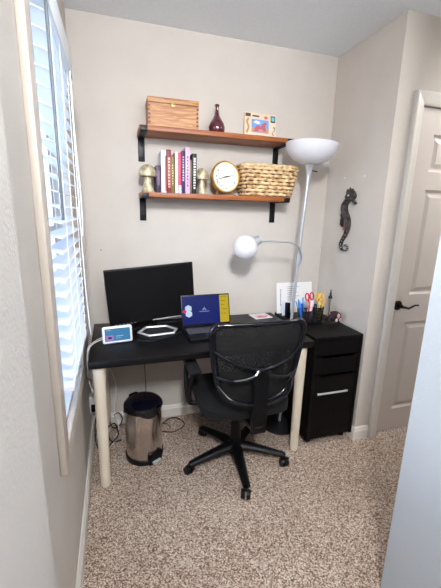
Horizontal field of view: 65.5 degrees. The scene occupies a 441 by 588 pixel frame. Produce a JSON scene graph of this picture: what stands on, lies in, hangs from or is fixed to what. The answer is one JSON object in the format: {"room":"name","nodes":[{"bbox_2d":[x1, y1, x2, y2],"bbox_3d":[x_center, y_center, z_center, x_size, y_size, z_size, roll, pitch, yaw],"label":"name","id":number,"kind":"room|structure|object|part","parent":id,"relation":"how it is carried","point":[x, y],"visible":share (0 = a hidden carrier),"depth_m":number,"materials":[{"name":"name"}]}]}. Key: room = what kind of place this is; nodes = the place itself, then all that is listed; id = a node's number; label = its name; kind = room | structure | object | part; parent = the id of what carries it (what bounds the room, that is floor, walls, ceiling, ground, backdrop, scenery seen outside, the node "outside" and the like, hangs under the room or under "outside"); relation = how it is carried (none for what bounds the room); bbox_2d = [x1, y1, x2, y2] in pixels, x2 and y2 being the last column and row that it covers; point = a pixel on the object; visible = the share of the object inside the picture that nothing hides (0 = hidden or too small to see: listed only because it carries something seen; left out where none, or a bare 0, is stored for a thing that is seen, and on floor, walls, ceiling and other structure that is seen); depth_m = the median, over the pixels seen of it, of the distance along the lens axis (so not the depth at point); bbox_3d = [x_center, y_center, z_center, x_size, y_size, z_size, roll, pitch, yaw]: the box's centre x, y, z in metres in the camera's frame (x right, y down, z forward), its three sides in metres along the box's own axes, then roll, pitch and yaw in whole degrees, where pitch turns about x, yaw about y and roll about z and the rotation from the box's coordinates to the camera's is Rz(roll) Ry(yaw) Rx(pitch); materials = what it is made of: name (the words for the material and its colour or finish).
{"room":"home office","nodes":[
{"label":"home office","id":0,"kind":"room"},
{"bbox_2d":[0,95,55,587],"bbox_3d":[-0.141,0.279,-0.243,0.200,2.449,1.470,-3,14,-17],"label":"wall","id":1,"kind":"structure","parent":0,"point":[26,559],"depth_m":0.40,"materials":[{"name":"beige paint"}]},
{"bbox_2d":[0,0,92,587],"bbox_3d":[-0.643,-0.085,1.233,0.120,2.449,1.730,-3,14,-17],"label":"wall","id":2,"kind":"structure","parent":0,"point":[65,495],"depth_m":0.90,"materials":[{"name":"beige paint"}]},
{"bbox_2d":[13,0,84,475],"bbox_3d":[-0.626,-0.226,1.228,0.122,1.475,0.725,-3,14,-17],"label":"window","id":3,"kind":"structure","parent":2,"relation":"in","point":[65,427],"depth_m":0.94,"materials":[{"name":"beige paint"}]},
{"bbox_3d":[-0.660,-0.224,1.217,0.050,1.335,0.585,-3,14,-17],"label":"frame","id":4,"kind":"part","parent":3,"relation":"part of","materials":[{"name":"white paint"}]},
{"bbox_2d":[29,0,90,391],"bbox_3d":[-0.556,-0.326,1.234,0.074,1.180,0.627,-3,14,-17],"label":"window blind","id":5,"kind":"object","parent":3,"relation":"attached to","point":[52,54],"visible":0.91,"depth_m":1.11,"materials":[{"name":"white plastic"}]},
{"bbox_3d":[-0.564,-0.295,1.235,0.056,1.101,0.373,-3,14,-17],"label":"ladder cord","id":6,"kind":"part","parent":5,"relation":"part of","materials":[{"name":"white fabric"}]},
{"bbox_3d":[-0.576,0.241,1.358,0.051,0.020,0.561,-3,14,-17],"label":"rail","id":7,"kind":"part","parent":5,"relation":"part of","materials":[{"name":"white plastic"}]},
{"bbox_3d":[-0.594,-0.338,1.453,0.016,1.100,0.055,-1,14,-12],"label":"lift cord","id":8,"kind":"part","parent":5,"relation":"part of","materials":[{"name":"white fabric"}]},
{"bbox_3d":[-0.628,0.417,1.385,0.050,0.012,0.585,-3,14,-17],"label":"sill","id":9,"kind":"part","parent":3,"relation":"part of","materials":[{"name":"white paint"}]},
{"bbox_2d":[75,415,94,587],"bbox_3d":[-0.607,1.060,1.526,0.014,0.088,1.730,-3,14,-17],"label":"baseboard","id":10,"kind":"structure","parent":2,"relation":"attached to","point":[82,548],"depth_m":1.58,"materials":[{"name":"white paint"}]},
{"bbox_2d":[89,393,94,414],"bbox_3d":[-0.800,0.691,2.165,0.045,0.116,0.072,-3,14,-17],"label":"power outlet","id":11,"kind":"object","parent":2,"relation":"attached to","point":[92,404],"visible":0.67,"depth_m":2.14,"materials":[{"name":"white plastic"}]},
{"bbox_2d":[64,8,338,416],"bbox_3d":[-0.064,-0.336,2.346,1.890,2.449,0.120,-3,14,-17],"label":"wall","id":12,"kind":"structure","parent":0,"point":[117,63],"depth_m":2.14,"materials":[{"name":"beige paint"}]},
{"bbox_2d":[95,402,199,426],"bbox_3d":[-0.073,0.827,2.558,1.622,0.088,0.014,-3,14,-17],"label":"baseboard","id":13,"kind":"structure","parent":12,"relation":"attached to","point":[180,408],"depth_m":2.47,"materials":[{"name":"white paint"}]},
{"bbox_2d":[139,192,289,222],"bbox_3d":[-0.030,-0.529,2.132,0.916,0.161,0.210,-3,14,-17],"label":"wall shelf","id":14,"kind":"object","parent":12,"relation":"attached to","point":[143,196],"visible":1,"depth_m":2.07,"materials":[{"name":"brown wood"}]},
{"bbox_2d":[138,164,156,191],"bbox_3d":[-0.412,-0.656,1.944,0.106,0.155,0.106,-3,14,-17],"label":"bookend","id":15,"kind":"object","parent":14,"relation":"on","point":[147,171],"visible":0.91,"depth_m":1.92,"materials":[{"name":"gold metal"}]},
{"bbox_3d":[-0.413,-0.635,1.949,0.074,0.112,0.074,-3,14,-17],"label":"stem","id":16,"kind":"part","parent":15,"relation":"part of","materials":[{"name":"gold metal"}]},
{"bbox_2d":[154,165,160,191],"bbox_3d":[-0.372,-0.667,2.006,0.022,0.148,0.143,-3,14,-17],"label":"book","id":17,"kind":"object","parent":14,"relation":"on","point":[157,188],"visible":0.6,"depth_m":1.95,"materials":[{"name":"purple paper"}]},
{"bbox_2d":[158,151,166,192],"bbox_3d":[-0.341,-0.704,2.001,0.030,0.225,0.153,-3,14,-17],"label":"book","id":18,"kind":"object","parent":14,"relation":"on","point":[162,154],"visible":0.77,"depth_m":1.94,"materials":[{"name":"white paper"}]},
{"bbox_2d":[166,149,170,192],"bbox_3d":[-0.312,-0.708,2.004,0.022,0.232,0.163,-3,14,-17],"label":"book","id":19,"kind":"object","parent":14,"relation":"on","point":[168,152],"visible":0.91,"depth_m":1.93,"materials":[{"name":"red paper"}]},
{"bbox_2d":[171,156,173,192],"bbox_3d":[-0.293,-0.696,2.024,0.017,0.200,0.143,-3,14,-17],"label":"book","id":20,"kind":"object","parent":14,"relation":"on","point":[172,157],"visible":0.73,"depth_m":1.96,"materials":[{"name":"yellow paper"}]},
{"bbox_2d":[172,152,177,192],"bbox_3d":[-0.272,-0.706,2.022,0.017,0.222,0.153,-3,14,-17],"label":"book","id":21,"kind":"object","parent":14,"relation":"on","point":[175,155],"visible":0.52,"depth_m":1.96,"materials":[{"name":"white paper"}]},
{"bbox_2d":[178,152,180,192],"bbox_3d":[-0.253,-0.707,2.028,0.017,0.222,0.153,-3,14,-17],"label":"book","id":22,"kind":"object","parent":14,"relation":"on","point":[179,154],"visible":0.51,"depth_m":1.96,"materials":[{"name":"paper"}]},
{"bbox_2d":[180,151,184,192],"bbox_3d":[-0.234,-0.713,2.032,0.016,0.232,0.153,-3,14,-17],"label":"book","id":23,"kind":"object","parent":14,"relation":"on","point":[181,152],"visible":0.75,"depth_m":1.97,"materials":[{"name":"blue paper"}]},
{"bbox_2d":[182,147,189,193],"bbox_3d":[-0.211,-0.721,2.032,0.026,0.250,0.163,-3,14,-17],"label":"book","id":24,"kind":"object","parent":14,"relation":"on","point":[187,150],"visible":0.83,"depth_m":1.96,"materials":[{"name":"paper"}]},
{"bbox_2d":[190,160,191,193],"bbox_3d":[-0.193,-0.695,2.055,0.012,0.190,0.142,-3,14,-17],"label":"book","id":25,"kind":"object","parent":14,"relation":"on","point":[190,160],"visible":0.38,"depth_m":1.99,"materials":[{"name":"paper"}]},
{"bbox_2d":[190,154,196,193],"bbox_3d":[-0.172,-0.711,2.053,0.024,0.222,0.153,-3,14,-17],"label":"book","id":26,"kind":"object","parent":14,"relation":"on","point":[193,157],"visible":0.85,"depth_m":1.98,"materials":[{"name":"black paper"}]},
{"bbox_2d":[197,168,208,193],"bbox_3d":[-0.112,-0.675,2.054,0.085,0.155,0.085,-3,14,-17],"label":"bookend","id":27,"kind":"object","parent":14,"relation":"on","point":[202,174],"visible":0.88,"depth_m":2.04,"materials":[{"name":"gold metal"}]},
{"bbox_3d":[-0.113,-0.654,2.059,0.059,0.112,0.059,-3,14,-17],"label":"stem","id":28,"kind":"part","parent":27,"relation":"part of","materials":[{"name":"gold metal"}]},
{"bbox_2d":[210,161,239,194],"bbox_3d":[0.021,-0.703,2.086,0.189,0.200,0.078,-5,15,-25],"label":"mantel clock","id":29,"kind":"object","parent":14,"relation":"on","point":[224,176],"visible":0.99,"depth_m":2.06,"materials":[{"name":"gold metal"}]},
{"bbox_2d":[235,162,299,197],"bbox_3d":[0.288,-0.729,2.182,0.392,0.216,0.211,-3,14,-17],"label":"wicker basket","id":30,"kind":"object","parent":14,"relation":"on","point":[256,179],"visible":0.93,"depth_m":2.10,"materials":[{"name":"woven natural wicker"}]},
{"bbox_2d":[137,124,293,164],"bbox_3d":[-0.022,-0.863,2.052,0.916,0.161,0.210,-3,14,-17],"label":"wall shelf","id":31,"kind":"object","parent":12,"relation":"attached to","point":[144,131],"visible":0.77,"depth_m":2.00,"materials":[{"name":"brown wood"}]},
{"bbox_2d":[145,96,198,129],"bbox_3d":[-0.277,-1.004,1.947,0.285,0.150,0.178,-2,14,-16],"label":"wooden box","id":32,"kind":"object","parent":31,"relation":"on","point":[160,111],"visible":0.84,"depth_m":1.87,"materials":[{"name":"brown wood"}]},
{"bbox_3d":[-0.277,-1.065,1.937,0.281,0.027,0.168,-2,14,-16],"label":"lid","id":33,"kind":"part","parent":32,"relation":"part of","materials":[{"name":"brown wood"}]},
{"bbox_2d":[209,104,224,131],"bbox_3d":[-0.021,-1.024,2.018,0.098,0.168,0.098,-3,14,-17],"label":"bud vase","id":34,"kind":"object","parent":31,"relation":"on","point":[216,124],"visible":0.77,"depth_m":1.99,"materials":[{"name":"red glass"}]},
{"bbox_2d":[243,111,275,136],"bbox_3d":[0.249,-1.052,2.175,0.216,0.182,0.065,-2,14,-14],"label":"picture frame","id":35,"kind":"object","parent":31,"relation":"on","point":[259,124],"visible":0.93,"depth_m":2.16,"materials":[{"name":"beige paint"}]},
{"bbox_2d":[251,119,268,133],"bbox_3d":[0.250,-1.056,2.160,0.118,0.084,0.018,-2,14,-14],"label":"picture","id":36,"kind":"object","parent":35,"relation":"attached to","point":[258,126],"depth_m":2.16,"materials":[{"name":"multicoloured paper"}]},
{"bbox_2d":[82,412,407,587],"bbox_3d":[1.170,1.337,0.845,3.600,0.050,4.450,-3,14,-17],"label":"floor","id":37,"kind":"structure","parent":0,"point":[323,519],"depth_m":1.69,"materials":[{"name":"carpet"}]},
{"bbox_2d":[94,417,121,447],"bbox_3d":[-0.704,0.840,2.146,0.156,0.224,0.207,-3,14,-17],"label":"power cable","id":38,"kind":"object","parent":37,"relation":"on","point":[95,417],"visible":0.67,"depth_m":2.15,"materials":[{"name":"black plastic"}]},
{"bbox_2d":[123,391,162,465],"bbox_3d":[-0.456,0.789,2.045,0.228,0.381,0.228,1,13,-2],"label":"trash can","id":39,"kind":"object","parent":37,"relation":"on","point":[142,410],"visible":1,"depth_m":1.97,"materials":[{"name":"silver metal"}]},
{"bbox_3d":[-0.453,0.620,2.006,0.212,0.034,0.212,14,18,41],"label":"lid","id":40,"kind":"part","parent":39,"relation":"part of","materials":[{"name":"black plastic"}]},
{"bbox_2d":[162,417,184,432],"bbox_3d":[-0.332,0.897,2.355,0.176,0.035,0.142,-3,14,-17],"label":"power cable","id":41,"kind":"object","parent":37,"relation":"on","point":[171,417],"visible":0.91,"depth_m":2.37,"materials":[{"name":"black plastic"}]},
{"bbox_2d":[88,312,314,487],"bbox_3d":[-0.138,0.588,2.154,1.221,0.736,0.596,-3,14,-17],"label":"desk","id":42,"kind":"object","parent":37,"relation":"on","point":[102,357],"visible":0.7,"depth_m":1.82,"materials":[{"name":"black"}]},
{"bbox_2d":[87,339,102,401],"bbox_3d":[-0.683,0.463,1.929,0.119,0.460,0.268,-3,14,-17],"label":"power cable","id":43,"kind":"object","parent":42,"relation":"on","point":[101,339],"visible":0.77,"depth_m":1.81,"materials":[{"name":"white plastic"}]},
{"bbox_3d":[-0.608,0.688,1.765,0.080,0.700,0.080,-3,14,-17],"label":"leg","id":44,"kind":"part","parent":42,"relation":"part of","materials":[{"name":"beige"}]},
{"bbox_3d":[-0.748,0.577,2.217,0.080,0.700,0.080,-3,14,-17],"label":"leg","id":45,"kind":"part","parent":42,"relation":"part of","materials":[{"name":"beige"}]},
{"bbox_2d":[109,368,118,445],"bbox_3d":[-0.681,0.706,2.190,0.051,0.460,0.193,-3,14,-17],"label":"power cable","id":46,"kind":"object","parent":42,"relation":"hanging from","point":[109,368],"visible":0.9,"depth_m":2.19,"materials":[{"name":"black plastic"}]},
{"bbox_2d":[102,324,132,343],"bbox_3d":[-0.565,0.216,1.871,0.156,0.098,0.065,-5,15,-24],"label":"smart display","id":47,"kind":"object","parent":42,"relation":"on","point":[120,333],"visible":1,"depth_m":1.85,"materials":[{"name":"white plastic"}]},
{"bbox_2d":[106,335,113,341],"bbox_3d":[-0.591,0.238,1.831,0.038,0.030,0.006,-5,15,-24],"label":"picture","id":48,"kind":"object","parent":47,"relation":"attached to","point":[109,338],"depth_m":1.83,"materials":[{"name":"purple"}]},
{"bbox_2d":[103,262,193,336],"bbox_3d":[-0.398,0.023,2.025,0.542,0.408,0.211,-4,14,-21],"label":"monitor","id":49,"kind":"object","parent":42,"relation":"on","point":[153,292],"visible":0.84,"depth_m":2.04,"materials":[{"name":"black plastic"}]},
{"bbox_2d":[132,321,180,329],"bbox_3d":[-0.402,0.194,2.178,0.350,0.007,0.038,-8,16,-34],"label":"charging cable","id":50,"kind":"object","parent":42,"relation":"on","point":[172,321],"visible":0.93,"depth_m":2.19,"materials":[{"name":"black plastic"}]},
{"bbox_2d":[137,331,181,340],"bbox_3d":[-0.336,0.246,1.958,0.271,0.010,0.056,-6,15,-29],"label":"charging cable","id":51,"kind":"object","parent":42,"relation":"on","point":[181,331],"visible":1,"depth_m":1.94,"materials":[{"name":"black plastic"}]},
{"bbox_2d":[180,293,239,341],"bbox_3d":[-0.059,0.131,2.046,0.312,0.204,0.265,-3,14,-18],"label":"laptop","id":52,"kind":"object","parent":42,"relation":"on","point":[199,313],"visible":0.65,"depth_m":2.12,"materials":[{"name":"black plastic"}]},
{"bbox_2d":[249,313,272,318],"bbox_3d":[0.282,0.155,2.419,0.130,0.005,0.110,-4,15,-22],"label":"greeting card","id":53,"kind":"object","parent":42,"relation":"on","point":[259,315],"visible":1,"depth_m":2.41,"materials":[{"name":"white paper"}]},
{"bbox_3d":[0.470,0.638,2.088,0.080,0.700,0.080,-3,14,-17],"label":"leg","id":54,"kind":"part","parent":42,"relation":"part of","materials":[{"name":"beige wood"}]},
{"bbox_2d":[183,317,306,499],"bbox_3d":[0.098,0.530,1.925,0.625,0.967,0.644,-2,14,-16],"label":"office chair","id":55,"kind":"object","parent":37,"relation":"on","point":[251,394],"visible":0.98,"depth_m":1.65,"materials":[{"name":"black plastic"}]},
{"bbox_3d":[-0.053,0.923,1.975,0.280,0.082,0.076,-6,15,-28],"label":"arm","id":56,"kind":"part","parent":55,"relation":"part of","materials":[{"name":"black plastic"}]},
{"bbox_3d":[-0.028,0.881,2.155,0.280,0.082,0.076,14,18,42],"label":"arm","id":57,"kind":"part","parent":55,"relation":"part of","materials":[{"name":"black plastic"}]},
{"bbox_3d":[0.076,0.377,1.573,0.214,0.056,0.054,2,13,3],"label":"support arm","id":58,"kind":"part","parent":55,"relation":"part of","materials":[{"name":"black plastic"}]},
{"bbox_2d":[192,370,287,421],"bbox_3d":[0.096,0.560,1.966,0.490,0.065,0.470,-2,14,-16],"label":"seat cushion","id":59,"kind":"object","parent":55,"relation":"on","point":[209,402],"depth_m":1.79,"materials":[{"name":"black fabric"}]},
{"bbox_3d":[0.113,0.946,1.897,0.076,0.082,0.280,-1,14,-9],"label":"arm","id":60,"kind":"part","parent":55,"relation":"part of","materials":[{"name":"black plastic"}]},
{"bbox_3d":[0.158,0.878,2.187,0.076,0.082,0.280,8,15,26],"label":"arm","id":61,"kind":"part","parent":55,"relation":"part of","materials":[{"name":"black plastic"}]},
{"bbox_3d":[0.184,0.333,1.628,0.491,0.441,0.083,-2,14,-16],"label":"frame","id":62,"kind":"part","parent":55,"relation":"part of","materials":[{"name":"black plastic"}]},
{"bbox_3d":[0.244,0.918,2.029,0.280,0.082,0.076,3,14,7],"label":"arm","id":63,"kind":"part","parent":55,"relation":"part of","materials":[{"name":"black plastic"}]},
{"bbox_3d":[0.302,0.367,1.637,0.214,0.056,0.054,-8,16,-34],"label":"support arm","id":64,"kind":"part","parent":55,"relation":"part of","materials":[{"name":"black plastic"}]},
{"bbox_2d":[233,138,339,434],"bbox_3d":[0.357,0.019,2.189,0.633,1.850,0.308,-2,14,-13],"label":"floor lamp","id":65,"kind":"object","parent":37,"relation":"on","point":[308,152],"visible":0.94,"depth_m":1.97,"materials":[{"name":"grey paint"}]},
{"bbox_3d":[0.143,-0.271,1.980,0.140,0.141,0.142,0,13,-17],"label":"lamp shade","id":66,"kind":"part","parent":65,"relation":"part of","materials":[{"name":"white plastic"}]},
{"bbox_3d":[0.371,-0.243,2.068,0.309,0.163,0.035,-5,15,-24],"label":"reading arm","id":67,"kind":"part","parent":65,"relation":"part of","materials":[{"name":"grey metal"}]},
{"bbox_3d":[0.534,-0.824,2.025,0.308,0.113,0.308,0,13,-17],"label":"lamp shade","id":68,"kind":"part","parent":65,"relation":"part of","materials":[{"name":"white plastic"}]},
{"bbox_2d":[272,312,362,441],"bbox_3d":[0.633,0.550,2.396,0.336,0.736,0.562,-3,14,-17],"label":"file cabinet","id":69,"kind":"object","parent":37,"relation":"on","point":[333,363],"visible":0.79,"depth_m":2.15,"materials":[{"name":"black wood"}]},
{"bbox_2d":[282,301,289,315],"bbox_3d":[0.469,0.103,2.454,0.070,0.100,0.013,-5,15,-24],"label":"envelope","id":70,"kind":"object","parent":69,"relation":"on","point":[283,303],"visible":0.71,"depth_m":2.44,"materials":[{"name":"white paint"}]},
{"bbox_2d":[285,302,289,317],"bbox_3d":[0.471,0.112,2.407,0.024,0.106,0.039,-6,15,-28],"label":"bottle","id":71,"kind":"object","parent":69,"relation":"on","point":[287,304],"visible":0.97,"depth_m":2.40,"materials":[{"name":"black plastic"}]},
{"bbox_2d":[276,282,311,312],"bbox_3d":[0.546,0.025,2.532,0.290,0.220,0.039,-3,14,-17],"label":"board","id":72,"kind":"object","parent":69,"relation":"on","point":[284,291],"visible":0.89,"depth_m":2.52,"materials":[{"name":"white paper"}]},
{"bbox_2d":[297,304,324,324],"bbox_3d":[0.605,0.135,2.316,0.175,0.107,0.110,-3,14,-17],"label":"organizer","id":73,"kind":"object","parent":69,"relation":"on","point":[312,320],"visible":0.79,"depth_m":2.29,"materials":[{"name":"black metal"}]},
{"bbox_2d":[298,302,302,317],"bbox_3d":[0.528,0.120,2.259,0.062,0.150,0.019,-8,16,-35],"label":"pen","id":74,"kind":"object","parent":73,"relation":"in","point":[299,303],"visible":0.7,"depth_m":2.24,"materials":[{"name":"blue paint"}]},
{"bbox_2d":[305,292,313,302],"bbox_3d":[0.602,0.081,2.315,0.076,0.186,0.031,-5,15,-24],"label":"scissors","id":75,"kind":"object","parent":73,"relation":"in","point":[309,296],"visible":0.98,"depth_m":2.30,"materials":[{"name":"red paint"}]},
{"bbox_2d":[308,300,313,321],"bbox_3d":[0.602,0.115,2.283,0.029,0.150,0.020,6,14,18],"label":"pen","id":76,"kind":"object","parent":73,"relation":"in","point":[312,301],"visible":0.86,"depth_m":2.27,"materials":[{"name":"pink paint"}]},
{"bbox_2d":[307,319,324,324],"bbox_3d":[0.604,0.185,2.328,0.170,0.004,0.110,-3,14,-17],"label":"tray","id":77,"kind":"object","parent":73,"relation":"on","point":[312,321],"depth_m":2.30,"materials":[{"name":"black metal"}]},
{"bbox_2d":[315,293,323,309],"bbox_3d":[0.673,0.076,2.355,0.071,0.179,0.028,-10,18,-41],"label":"scissors","id":78,"kind":"object","parent":73,"relation":"in","point":[316,293],"visible":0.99,"depth_m":2.34,"materials":[{"name":"orange paint"}]},
{"bbox_2d":[324,290,331,319],"bbox_3d":[0.758,0.071,2.380,0.055,0.210,0.055,-3,14,-17],"label":"holder","id":79,"kind":"object","parent":69,"relation":"on","point":[330,295],"visible":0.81,"depth_m":2.37,"materials":[{"name":"black metal"}]},
{"bbox_3d":[0.704,0.759,2.192,0.294,0.316,0.018,-3,14,-17],"label":"file drawer","id":80,"kind":"part","parent":69,"relation":"part of","materials":[{"name":"black wood"}]},
{"bbox_3d":[0.698,0.613,2.138,0.217,0.012,0.015,-3,14,-17],"label":"handle","id":81,"kind":"part","parent":69,"relation":"part of","materials":[{"name":"silver metal"}]},
{"bbox_3d":[0.709,0.546,2.141,0.294,0.109,0.018,-3,14,-17],"label":"drawer","id":82,"kind":"part","parent":69,"relation":"part of","materials":[{"name":"black wood"}]},
{"bbox_2d":[328,311,341,321],"bbox_3d":[0.766,0.152,2.289,0.106,0.080,0.069,-5,15,-26],"label":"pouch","id":83,"kind":"object","parent":69,"relation":"on","point":[335,316],"visible":1,"depth_m":2.26,"materials":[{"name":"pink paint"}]},
{"bbox_3d":[0.712,0.432,2.114,0.294,0.112,0.018,-3,14,-17],"label":"drawer","id":84,"kind":"part","parent":69,"relation":"part of","materials":[{"name":"black wood"}]},
{"bbox_3d":[0.715,0.321,2.088,0.294,0.093,0.018,-3,14,-17],"label":"drawer panel","id":85,"kind":"part","parent":69,"relation":"part of","materials":[{"name":"black wood"}]},
{"bbox_2d":[63,0,440,56],"bbox_3d":[1.231,-1.108,0.263,3.600,0.080,4.450,-3,14,-17],"label":"ceiling","id":86,"kind":"structure","parent":0,"point":[325,27],"depth_m":1.80,"materials":[{"name":"paint"}]},
{"bbox_2d":[316,22,390,328],"bbox_3d":[0.866,-0.310,2.334,0.120,2.449,0.454,-3,14,-17],"label":"wall","id":87,"kind":"structure","parent":0,"point":[361,70],"depth_m":2.18,"materials":[{"name":"beige paint"}]},
{"bbox_2d":[339,187,356,250],"bbox_3d":[0.817,-0.477,2.212,0.060,0.404,0.150,-3,14,-17],"label":"ornament","id":88,"kind":"object","parent":87,"relation":"attached to","point":[345,221],"visible":1,"depth_m":2.20,"materials":[{"name":"paint"}]},
{"bbox_2d":[344,425,355,439],"bbox_3d":[0.793,0.856,2.526,0.014,0.088,0.588,-3,14,-17],"label":"baseboard","id":89,"kind":"structure","parent":87,"relation":"attached to","point":[351,435],"depth_m":2.27,"materials":[{"name":"white paint"}]},
{"bbox_2d":[352,10,440,426],"bbox_3d":[1.633,-0.276,2.272,1.550,2.449,0.120,-3,14,-17],"label":"wall","id":90,"kind":"structure","parent":0,"point":[413,58],"depth_m":1.92,"materials":[{"name":"beige paint"}]},
{"bbox_2d":[354,425,367,439],"bbox_3d":[0.931,0.919,2.276,0.102,0.088,0.014,-3,14,-17],"label":"baseboard","id":91,"kind":"structure","parent":90,"relation":"attached to","point":[361,432],"depth_m":2.27,"materials":[{"name":"white paint"}]},
{"bbox_2d":[367,89,440,437],"bbox_3d":[1.430,-0.092,2.230,0.892,2.101,0.165,-3,14,-17],"label":"door","id":92,"kind":"structure","parent":90,"relation":"in","point":[418,229],"depth_m":2.11,"materials":[{"name":"beige paint"}]},
{"bbox_3d":[1.156,0.075,2.128,0.152,0.062,0.057,-3,14,-17],"label":"handle","id":93,"kind":"part","parent":92,"relation":"part of","materials":[{"name":"black metal"}]},
{"bbox_2d":[380,235,440,587],"bbox_3d":[1.909,0.144,0.540,2.055,2.449,1.800,-3,14,-17],"label":"wall","id":94,"kind":"structure","parent":0,"point":[413,553],"depth_m":1.14,"materials":[{"name":"grey paint"}]}
]}

